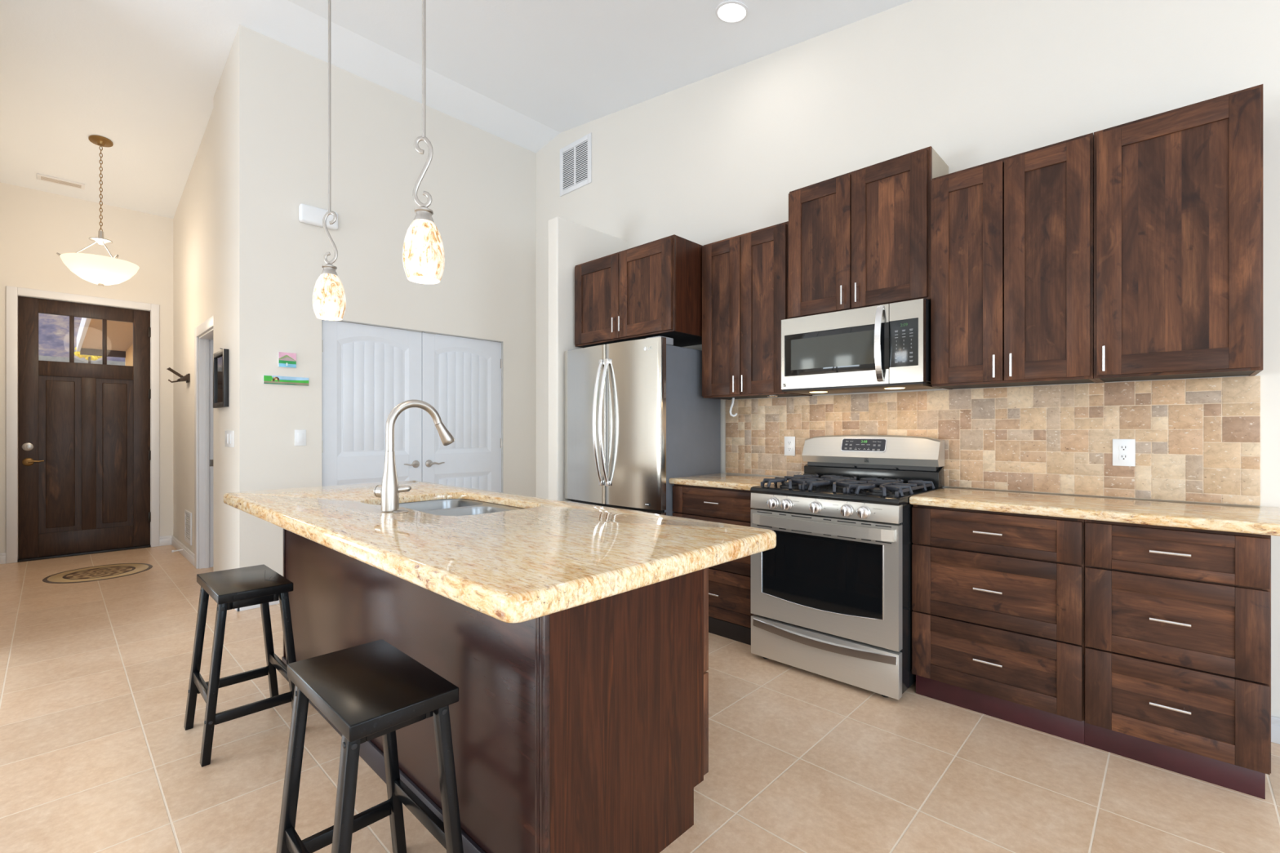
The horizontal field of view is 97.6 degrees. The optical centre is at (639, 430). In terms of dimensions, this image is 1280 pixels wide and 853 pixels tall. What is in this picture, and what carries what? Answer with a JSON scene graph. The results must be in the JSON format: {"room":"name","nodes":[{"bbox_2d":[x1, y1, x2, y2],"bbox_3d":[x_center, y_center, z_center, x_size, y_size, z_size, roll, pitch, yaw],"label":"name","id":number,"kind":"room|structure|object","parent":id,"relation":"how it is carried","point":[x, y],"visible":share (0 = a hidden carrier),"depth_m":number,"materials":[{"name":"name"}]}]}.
{"room":"kitchen","nodes":[
{"label":"kitchen","id":0,"kind":"room"},
{"bbox_2d":[0,182,173,553],"bbox_3d":[-6.760,-0.044,4.247,0.140,4.526,5.170,0,0,44],"label":"wall","id":1,"kind":"structure","parent":0,"point":[36,225],"depth_m":5.50,"materials":[{"name":"beige paint"}]},
{"bbox_2d":[0,552,6,564],"bbox_3d":[-5.822,1.169,5.118,0.016,0.100,0.045,0,0,44],"label":"baseboard","id":2,"kind":"structure","parent":1,"relation":"attached to","point":[2,556],"depth_m":5.12,"materials":[{"name":"white paint"}]},
{"bbox_2d":[6,285,159,564],"bbox_3d":[-5.472,-0.054,5.554,0.120,2.545,1.070,0,0,44],"label":"trim","id":3,"kind":"structure","parent":1,"relation":"attached to","point":[12,292],"depth_m":5.25,"materials":[{"name":"white paint"}]},
{"bbox_2d":[17,296,151,559],"bbox_3d":[-5.449,-0.026,5.542,0.101,2.446,0.941,0,0,44],"label":"door","id":4,"kind":"structure","parent":1,"relation":"in","point":[84,391],"depth_m":5.52,"materials":[{"name":"brown wood"}]},
{"bbox_2d":[159,535,172,546],"bbox_3d":[-5.029,1.169,5.949,0.016,0.100,0.116,0,0,44],"label":"baseboard","id":5,"kind":"structure","parent":1,"relation":"attached to","point":[163,540],"depth_m":5.94,"materials":[{"name":"white paint"}]},
{"bbox_2d":[173,110,213,553],"bbox_3d":[-4.126,-0.217,5.249,2.290,4.871,0.115,0,0,44],"label":"wall","id":6,"kind":"structure","parent":0,"point":[193,220],"depth_m":5.34,"materials":[{"name":"beige paint"}]},
{"bbox_2d":[166,367,190,382],"bbox_3d":[-4.369,-0.523,5.303,0.263,0.137,0.139,0,0,44],"label":"wall hook rack","id":7,"kind":"object","parent":6,"relation":"attached to","point":[186,378],"visible":1,"depth_m":5.26,"materials":[{"name":"brown metal"}]},
{"bbox_2d":[171,535,194,565],"bbox_3d":[-4.482,1.169,5.498,1.430,0.100,0.016,0,0,44],"label":"baseboard","id":8,"kind":"structure","parent":6,"relation":"attached to","point":[186,553],"depth_m":5.43,"materials":[{"name":"white paint"}]},
{"bbox_2d":[184,509,191,545],"bbox_3d":[-4.275,0.914,5.303,0.340,0.300,0.010,0,0,44],"label":"air vent","id":9,"kind":"object","parent":6,"relation":"in","point":[187,513],"visible":1,"depth_m":5.29,"materials":[{"name":"white metal"}]},
{"bbox_2d":[194,315,213,568],"bbox_3d":[-3.615,0.154,4.749,0.860,2.130,0.133,0,0,44],"label":"door frame","id":10,"kind":"structure","parent":6,"relation":"attached to","point":[203,344],"depth_m":4.96,"materials":[{"name":"white paint"}]},
{"bbox_2d":[209,459,213,466],"bbox_3d":[-3.833,0.289,4.993,0.007,0.060,0.050,0,0,44],"label":"strike plate","id":11,"kind":"object","parent":6,"relation":"attached to","point":[211,460],"visible":0.56,"depth_m":5.00,"materials":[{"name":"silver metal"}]},
{"bbox_2d":[213,35,235,572],"bbox_3d":[-3.026,-0.775,4.185,0.770,3.987,0.135,0,0,44],"label":"wall column","id":12,"kind":"structure","parent":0,"point":[224,97],"depth_m":4.11,"materials":[{"name":"beige paint"}]},
{"bbox_2d":[213,348,228,408],"bbox_3d":[-3.094,-0.377,4.135,0.390,0.412,0.030,0,0,44],"label":"framed picture","id":13,"kind":"object","parent":12,"relation":"attached to","point":[220,358],"visible":1,"depth_m":4.10,"materials":[{"name":"black plastic"}]},
{"bbox_2d":[225,431,234,447],"bbox_3d":[-2.890,0.061,3.956,0.263,0.110,0.010,0,0,44],"label":"light switch","id":14,"kind":"object","parent":12,"relation":"attached to","point":[229,435],"visible":1,"depth_m":3.95,"materials":[{"name":"white plastic"}]},
{"bbox_2d":[235,24,536,576],"bbox_3d":[-1.912,-0.284,4.709,0.120,5.005,2.430,0,0,44],"label":"wall","id":15,"kind":"structure","parent":0,"point":[481,184],"depth_m":4.29,"materials":[{"name":"beige paint"}]},
{"bbox_2d":[236,600,279,611],"bbox_3d":[-2.534,1.169,3.958,0.016,0.100,0.516,0,0,44],"label":"baseboard","id":16,"kind":"structure","parent":15,"relation":"attached to","point":[275,602],"depth_m":3.83,"materials":[{"name":"white paint"}]},
{"bbox_2d":[262,375,308,386],"bbox_3d":[-2.510,-0.354,3.980,0.019,0.058,0.279,0,0,44],"label":"canvas painting","id":17,"kind":"object","parent":15,"relation":"attached to","point":[272,380],"visible":1,"depth_m":3.97,"materials":[{"name":"multicoloured paint"}]},
{"bbox_2d":[278,351,296,368],"bbox_3d":[-2.507,-0.501,3.983,0.018,0.104,0.108,0,0,44],"label":"canvas painting","id":18,"kind":"object","parent":15,"relation":"attached to","point":[285,359],"visible":1,"depth_m":3.97,"materials":[{"name":"multicoloured paint"}]},
{"bbox_2d":[294,429,306,445],"bbox_3d":[-2.452,0.052,4.048,0.010,0.116,0.074,0,0,44],"label":"light switch","id":19,"kind":"object","parent":15,"relation":"attached to","point":[300,434],"visible":1,"depth_m":4.04,"materials":[{"name":"white plastic"}]},
{"bbox_2d":[298,203,337,230],"bbox_3d":[-2.357,-1.567,4.115,0.055,0.128,0.255,0,0,44],"label":"door chime","id":20,"kind":"object","parent":15,"relation":"attached to","point":[308,214],"visible":0.9,"depth_m":4.07,"materials":[{"name":"white plastic"}]},
{"bbox_2d":[322,319,422,486],"bbox_3d":[-2.105,0.189,4.441,0.090,2.040,0.784,0,0,44],"label":"door","id":21,"kind":"structure","parent":15,"relation":"in","point":[368,371],"depth_m":4.42,"materials":[{"name":"white paint"}]},
{"bbox_2d":[321,319,502,493],"bbox_3d":[-1.859,0.190,4.748,0.102,2.058,1.550,0,0,44],"label":"trim","id":22,"kind":"structure","parent":15,"relation":"attached to","point":[411,330],"depth_m":4.87,"materials":[{"name":"paint"}]},
{"bbox_2d":[422,332,502,492],"bbox_3d":[-1.562,0.189,5.010,0.090,2.040,0.781,0,0,44],"label":"door","id":23,"kind":"structure","parent":15,"relation":"in","point":[461,377],"depth_m":5.01,"materials":[{"name":"white paint"}]},
{"bbox_2d":[0,0,911,218],"bbox_3d":[-1.846,-2.350,1.170,11.620,1.150,7.900,0,0,44],"label":"ceiling","id":24,"kind":"structure","parent":0,"point":[143,77],"depth_m":4.01,"materials":[{"name":"white paint"}]},
{"bbox_2d":[36,173,84,190],"bbox_3d":[-5.360,-2.305,5.192,0.109,0.024,0.310,0,0,44],"label":"ceiling vent","id":25,"kind":"object","parent":24,"relation":"in","point":[39,176],"visible":1,"depth_m":5.18,"materials":[{"name":"white paint"}]},
{"bbox_2d":[56,134,139,286],"bbox_3d":[-4.551,-1.837,4.718,0.492,1.240,0.504,0,0,44],"label":"pendant","id":26,"kind":"object","parent":24,"relation":"hanging from","point":[101,270],"visible":1,"depth_m":4.65,"materials":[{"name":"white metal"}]},
{"bbox_2d":[312,0,346,320],"bbox_3d":[-1.450,-1.575,2.617,0.138,2.103,0.138,0,0,44],"label":"pendant light","id":27,"kind":"object","parent":24,"relation":"hanging from","point":[329,299],"visible":1,"depth_m":2.60,"materials":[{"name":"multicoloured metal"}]},
{"bbox_2d":[402,0,444,284],"bbox_3d":[-0.753,-1.512,1.952,0.138,1.976,0.138,0,0,44],"label":"pendant light","id":28,"kind":"object","parent":24,"relation":"hanging from","point":[423,251],"visible":1,"depth_m":1.92,"materials":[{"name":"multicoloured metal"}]},
{"bbox_2d":[715,0,748,22],"bbox_3d":[0.550,-2.503,3.352,0.195,0.033,0.196,0,0,44],"label":"recessed light","id":29,"kind":"object","parent":24,"relation":"in","point":[729,11],"visible":1,"depth_m":3.35,"materials":[{"name":"white paint"}]},
{"bbox_2d":[548,216,628,501],"bbox_3d":[-0.389,-0.181,4.438,0.118,2.800,0.760,0,0,44],"label":"wall partition","id":30,"kind":"structure","parent":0,"point":[571,244],"depth_m":4.17,"materials":[{"name":"beige paint"}]},
{"bbox_2d":[0,545,1279,852],"bbox_3d":[-1.847,1.279,1.241,11.720,0.120,8.000,0,0,44],"label":"floor","id":31,"kind":"structure","parent":0,"point":[97,754],"depth_m":2.03,"materials":[{"name":"beige tile"}]},
{"bbox_2d":[17,544,151,562],"bbox_3d":[-5.480,1.209,5.564,0.135,0.020,0.932,0,0,44],"label":"threshold","id":32,"kind":"object","parent":31,"relation":"on","point":[148,545],"visible":0.77,"depth_m":5.49,"materials":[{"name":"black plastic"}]},
{"bbox_2d":[42,563,152,583],"bbox_3d":[-4.627,1.217,4.803,0.680,0.003,0.680,0,0,44],"label":"medallion","id":33,"kind":"object","parent":31,"relation":"on","point":[96,573],"visible":1,"depth_m":4.77,"materials":[{"name":"beige tile"}]},
{"bbox_2d":[183,564,296,767],"bbox_3d":[-1.615,0.910,2.284,0.444,0.618,0.332,0,0,44],"label":"bar stool","id":34,"kind":"object","parent":31,"relation":"on","point":[237,588],"visible":0.93,"depth_m":2.23,"materials":[{"name":"black wood"}]},
{"bbox_2d":[275,639,463,852],"bbox_3d":[-0.667,0.910,1.380,0.444,0.617,0.332,0,0,44],"label":"bar stool","id":35,"kind":"object","parent":31,"relation":"on","point":[368,691],"visible":1,"depth_m":1.35,"materials":[{"name":"black wood"}]},
{"bbox_2d":[281,498,708,852],"bbox_3d":[-0.785,0.777,2.299,2.167,0.883,0.657,0,0,44],"label":"kitchen island","id":36,"kind":"object","parent":31,"relation":"on","point":[584,728],"visible":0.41,"depth_m":1.56,"materials":[{"name":"brown wood"}]},
{"bbox_2d":[223,480,776,623],"bbox_3d":[-0.811,0.332,2.235,2.512,0.054,0.965,0,0,44],"label":"island countertop","id":37,"kind":"structure","parent":36,"relation":"on","point":[546,557],"depth_m":1.56,"materials":[{"name":"stone"}]},
{"bbox_2d":[392,509,408,512],"bbox_3d":[-0.899,0.302,2.109,0.056,0.006,0.056,0,0,44],"label":"cover","id":38,"kind":"object","parent":37,"relation":"on","point":[398,510],"visible":1,"depth_m":2.10,"materials":[{"name":"silver metal"}]},
{"bbox_2d":[373,400,454,511],"bbox_3d":[-0.882,0.091,2.219,0.311,0.427,0.098,0,0,-36],"label":"kitchen faucet","id":39,"kind":"object","parent":37,"relation":"on","point":[388,491],"visible":0.99,"depth_m":2.13,"materials":[{"name":"silver metal"}]},
{"bbox_2d":[399,498,523,515],"bbox_3d":[-0.801,0.437,2.371,0.835,0.200,0.570,0,0,44],"label":"sink","id":40,"kind":"object","parent":37,"relation":"in","point":[445,507],"visible":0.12,"depth_m":2.57,"materials":[{"name":"metal"}]},
{"bbox_2d":[564,336,720,515],"bbox_3d":[-0.025,0.313,4.005,0.953,1.812,0.784,0,0,44],"label":"refrigerator","id":41,"kind":"object","parent":31,"relation":"on","point":[637,417],"visible":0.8,"depth_m":3.70,"materials":[{"name":"metal"}]},
{"bbox_2d":[672,484,754,645],"bbox_3d":[0.632,0.780,3.542,0.672,0.878,0.604,0,0,44],"label":"base cabinet","id":42,"kind":"object","parent":31,"relation":"on","point":[730,614],"visible":0.37,"depth_m":3.30,"materials":[{"name":"brown wood"}]},
{"bbox_2d":[669,472,788,490],"bbox_3d":[0.635,0.320,3.545,0.677,0.038,0.598,0,0,44],"label":"countertop","id":43,"kind":"structure","parent":42,"relation":"on","point":[727,481],"depth_m":3.44,"materials":[{"name":"beige stone"}]},
{"bbox_2d":[750,435,944,699],"bbox_3d":[1.091,0.622,2.973,0.763,1.194,0.738,0,0,44],"label":"gas range","id":44,"kind":"object","parent":31,"relation":"on","point":[832,599],"visible":1,"depth_m":2.73,"materials":[{"name":"silver metal"}]},
{"bbox_2d":[750,482,942,506],"bbox_3d":[1.091,0.316,2.974,0.763,0.033,0.656,0,0,44],"label":"cooktop","id":45,"kind":"object","parent":44,"relation":"in","point":[825,494],"depth_m":2.74,"materials":[{"name":"black metal"}]},
{"bbox_2d":[911,504,1084,744],"bbox_3d":[1.661,0.780,2.561,0.625,0.878,0.604,0,0,44],"label":"base cabinet","id":46,"kind":"object","parent":31,"relation":"on","point":[997,597],"visible":0.94,"depth_m":2.34,"materials":[{"name":"brown wood"}]},
{"bbox_2d":[909,486,1279,536],"bbox_3d":[1.867,0.319,2.371,1.184,0.040,0.598,0,0,44],"label":"countertop","id":47,"kind":"structure","parent":46,"relation":"on","point":[1258,520],"depth_m":2.21,"materials":[{"name":"beige stone"}]},
{"bbox_2d":[1084,519,1271,799],"bbox_3d":[2.061,0.780,2.179,0.482,0.878,0.604,0,0,44],"label":"base cabinet","id":48,"kind":"object","parent":31,"relation":"on","point":[1177,620],"visible":0.97,"depth_m":1.97,"materials":[{"name":"brown wood"}]},
{"bbox_2d":[536,0,1279,718],"bbox_3d":[1.938,-0.813,2.834,8.240,4.064,0.170,0,0,44],"label":"wall","id":49,"kind":"structure","parent":0,"point":[718,157],"depth_m":3.09,"materials":[{"name":"beige paint"}]},
{"bbox_2d":[560,132,591,196],"bbox_3d":[-0.592,-2.421,5.119,0.441,0.440,0.012,0,0,44],"label":"air vent","id":50,"kind":"object","parent":49,"relation":"in","point":[575,158],"visible":1,"depth_m":5.11,"materials":[{"name":"white metal"}]},
{"bbox_2d":[574,234,703,347],"bbox_3d":[0.044,-0.939,4.082,0.978,0.612,0.634,0,0,44],"label":"upper cabinet","id":51,"kind":"object","parent":49,"relation":"attached to","point":[651,289],"visible":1,"depth_m":3.75,"materials":[{"name":"brown wood"}]},
{"bbox_2d":[702,221,812,399],"bbox_3d":[0.735,-0.729,3.617,0.631,1.021,0.354,0,0,44],"label":"upper cabinet","id":52,"kind":"object","parent":49,"relation":"attached to","point":[745,276],"visible":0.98,"depth_m":3.50,"materials":[{"name":"brown wood"}]},
{"bbox_2d":[728,398,737,417],"bbox_3d":[0.629,-0.166,3.789,0.048,0.150,0.043,0,0,44],"label":"hook","id":53,"kind":"object","parent":52,"relation":"hanging from","point":[733,399],"visible":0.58,"depth_m":3.78,"materials":[{"name":"white plastic"}]},
{"bbox_2d":[767,395,777,397],"bbox_3d":[0.832,-0.226,3.522,0.068,0.028,0.068,0,0,44],"label":"puck light","id":54,"kind":"object","parent":52,"relation":"on","point":[769,396],"visible":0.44,"depth_m":3.50,"materials":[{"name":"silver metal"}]},
{"bbox_2d":[788,146,948,318],"bbox_3d":[1.245,-1.032,3.130,0.774,0.757,0.354,0,0,44],"label":"upper cabinet","id":55,"kind":"object","parent":49,"relation":"attached to","point":[860,237],"visible":0.93,"depth_m":2.98,"materials":[{"name":"brown wood"}]},
{"bbox_2d":[781,297,940,395],"bbox_3d":[1.211,-0.433,3.096,0.764,0.432,0.447,0,0,44],"label":"microwave oven","id":56,"kind":"object","parent":55,"relation":"attached to","point":[882,348],"visible":0.98,"depth_m":2.93,"materials":[{"name":"silver metal"}]},
{"bbox_2d":[725,375,1260,506],"bbox_3d":[1.531,0.040,3.096,2.549,0.515,0.011,0,0,44],"label":"tile backsplash","id":57,"kind":"structure","parent":49,"relation":"attached to","point":[1197,440],"depth_m":2.66,"materials":[{"name":"tile"}]},
{"bbox_2d":[784,436,795,455],"bbox_3d":[0.967,0.100,3.620,0.076,0.124,0.009,0,0,44],"label":"wall outlet","id":58,"kind":"object","parent":57,"relation":"attached to","point":[789,442],"visible":1,"depth_m":3.62,"materials":[{"name":"white plastic"}]},
{"bbox_2d":[1112,439,1135,466],"bbox_3d":[2.151,0.098,2.491,0.077,0.120,0.009,0,0,44],"label":"wall outlet","id":59,"kind":"object","parent":57,"relation":"attached to","point":[1123,450],"visible":1,"depth_m":2.49,"materials":[{"name":"white plastic"}]},
{"bbox_2d":[1119,444,1128,451],"bbox_3d":[2.149,0.077,2.490,0.033,0.027,0.002,0,0,44],"label":"receptacle","id":60,"kind":"object","parent":59,"relation":"attached to","point":[1122,447],"depth_m":2.49,"materials":[{"name":"white plastic"}]},
{"bbox_2d":[1119,453,1128,460],"bbox_3d":[2.149,0.118,2.490,0.033,0.027,0.002,0,0,44],"label":"receptacle","id":61,"kind":"object","parent":59,"relation":"attached to","point":[1122,456],"depth_m":2.49,"materials":[{"name":"white plastic"}]},
{"bbox_2d":[930,132,1099,389],"bbox_3d":[1.753,-0.733,2.646,0.623,1.029,0.354,0,0,44],"label":"upper cabinet","id":62,"kind":"object","parent":49,"relation":"attached to","point":[1012,237],"visible":1,"depth_m":2.52,"materials":[{"name":"brown wood"}]},
{"bbox_2d":[1093,84,1262,382],"bbox_3d":[2.151,-0.733,2.266,0.475,1.029,0.354,0,0,44],"label":"upper cabinet","id":63,"kind":"object","parent":49,"relation":"attached to","point":[1178,193],"visible":1,"depth_m":2.15,"materials":[{"name":"brown wood"}]},
{"bbox_2d":[1271,715,1279,744],"bbox_3d":[3.614,1.169,1.107,3.230,0.100,0.016,0,0,44],"label":"baseboard","id":64,"kind":"structure","parent":49,"relation":"attached to","point":[1275,722],"depth_m":2.18,"materials":[{"name":"white paint"}]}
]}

